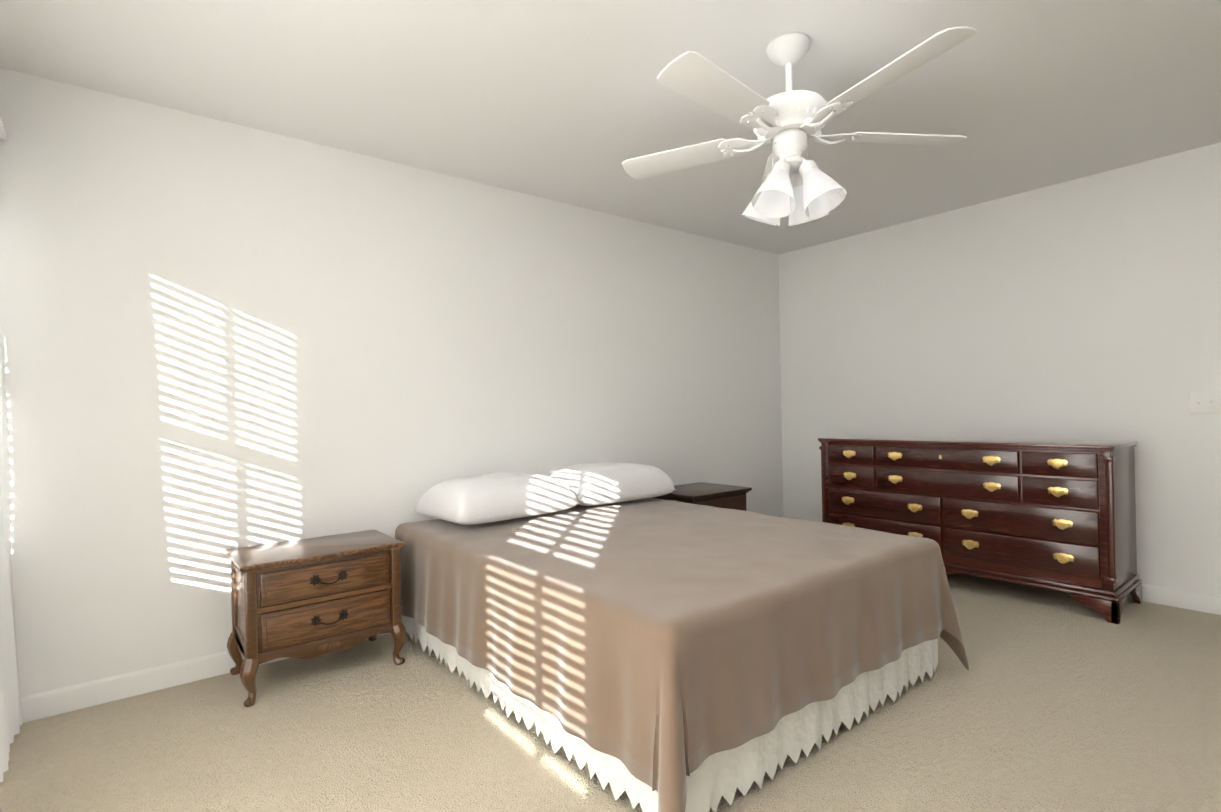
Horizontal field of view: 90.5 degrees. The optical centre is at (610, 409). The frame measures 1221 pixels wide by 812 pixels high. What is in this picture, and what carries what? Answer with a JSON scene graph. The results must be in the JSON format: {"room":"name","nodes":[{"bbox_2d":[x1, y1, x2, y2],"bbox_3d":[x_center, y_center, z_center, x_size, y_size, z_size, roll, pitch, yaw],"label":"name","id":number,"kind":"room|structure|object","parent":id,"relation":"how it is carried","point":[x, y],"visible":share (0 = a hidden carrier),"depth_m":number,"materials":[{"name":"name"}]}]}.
{"room":"bedroom","nodes":[
{"label":"bedroom","id":0,"kind":"room"},
{"bbox_2d":[0,68,783,696],"bbox_3d":[0.011,-0.091,4.133,6.340,2.440,0.120,-1,0,-39],"label":"wall","id":1,"kind":"structure","parent":0,"point":[218,338],"depth_m":2.82,"materials":[{"name":"white paint"}]},
{"bbox_2d":[20,633,389,722],"bbox_3d":[-0.389,1.089,3.706,4.848,0.094,0.013,-1,0,-39],"label":"baseboard","id":2,"kind":"structure","parent":1,"relation":"attached to","point":[45,704],"depth_m":2.44,"materials":[{"name":"white paint"}]},
{"bbox_2d":[0,573,1220,811],"bbox_3d":[1.818,1.138,1.907,6.340,0.100,5.818,-1,0,-39],"label":"floor","id":3,"kind":"structure","parent":0,"point":[1052,701],"depth_m":2.06,"materials":[{"name":"carpet"}]},
{"bbox_2d":[226,529,405,706],"bbox_3d":[-1.300,0.884,2.689,0.649,0.555,0.450,-1,0,-39],"label":"nightstand","id":4,"kind":"object","parent":3,"relation":"on","point":[308,598],"visible":1,"depth_m":2.54,"materials":[{"name":"brown wood"}]},
{"bbox_2d":[395,498,971,811],"bbox_3d":[0.167,0.839,2.783,1.755,0.568,2.080,-1,0,-39],"label":"bed","id":5,"kind":"object","parent":3,"relation":"on","point":[653,655],"visible":0.94,"depth_m":2.01,"materials":[{"name":"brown cotton fabric"}]},
{"bbox_2d":[415,472,578,524],"bbox_3d":[-0.584,0.446,3.169,0.730,0.222,0.490,-1,0,-43],"label":"pillow","id":6,"kind":"object","parent":5,"relation":"on","point":[490,497],"visible":1,"depth_m":2.99,"materials":[{"name":"fabric"}]},
{"bbox_2d":[551,462,677,505],"bbox_3d":[-0.018,0.435,3.661,0.720,0.224,0.470,-1,0,-37],"label":"pillow","id":7,"kind":"object","parent":5,"relation":"on","point":[600,483],"visible":0.83,"depth_m":3.49,"materials":[{"name":"fabric"}]},
{"bbox_2d":[653,482,751,510],"bbox_3d":[0.605,0.830,4.149,0.580,0.575,0.477,-1,0,-39],"label":"nightstand","id":8,"kind":"object","parent":3,"relation":"on","point":[719,495],"visible":0.27,"depth_m":4.02,"materials":[{"name":"brown wood"}]},
{"bbox_2d":[818,435,1141,623],"bbox_3d":[2.206,0.637,3.838,0.535,0.895,1.670,-1,0,-39],"label":"dresser","id":9,"kind":"object","parent":3,"relation":"on","point":[1059,515],"visible":0.92,"depth_m":3.42,"materials":[{"name":"brown wood"}]},
{"bbox_2d":[0,0,1220,254],"bbox_3d":[1.768,-1.401,1.913,6.340,0.100,5.818,-1,0,-39],"label":"ceiling","id":10,"kind":"structure","parent":0,"point":[572,102],"depth_m":2.44,"materials":[{"name":"white paint"}]},
{"bbox_2d":[622,26,976,225],"bbox_3d":[0.633,-1.008,2.169,1.260,0.642,1.284,-1,0,-39],"label":"ceiling fan","id":11,"kind":"object","parent":10,"relation":"hanging from","point":[788,123],"visible":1,"depth_m":2.12,"materials":[{"name":"white"}]},
{"bbox_2d":[778,142,1220,595],"bbox_3d":[2.855,-0.146,4.580,1.342,2.440,2.741,-1,0,-39],"label":"wall","id":12,"kind":"structure","parent":0,"point":[1087,308],"depth_m":3.72,"materials":[{"name":"white paint"}]},
{"bbox_2d":[1126,584,1220,614],"bbox_3d":[2.363,1.036,4.138,0.013,0.094,2.726,-1,0,-39],"label":"baseboard","id":13,"kind":"structure","parent":12,"relation":"attached to","point":[1190,600],"depth_m":3.25,"materials":[{"name":"white paint"}]},
{"bbox_2d":[1189,391,1220,412],"bbox_3d":[3.114,-0.039,3.173,0.018,0.116,0.116,-1,0,-39],"label":"light switch","id":14,"kind":"object","parent":12,"relation":"attached to","point":[1204,401],"visible":1,"depth_m":3.17,"materials":[{"name":"white plastic"}]},
{"bbox_3d":[-0.588,-0.090,-0.075,0.100,2.440,5.698,-1,0,-39],"label":"wall","id":15,"kind":"structure","parent":0,"visible":0},
{"bbox_2d":[0,117,22,781],"bbox_3d":[-1.270,0.033,0.976,0.149,2.203,3.155,-1,0,-39],"label":"sheer curtain","id":16,"kind":"object","parent":15,"relation":"hanging from","point":[11,722],"visible":0.98,"depth_m":2.10,"materials":[{"name":"white fabric"}]}
]}

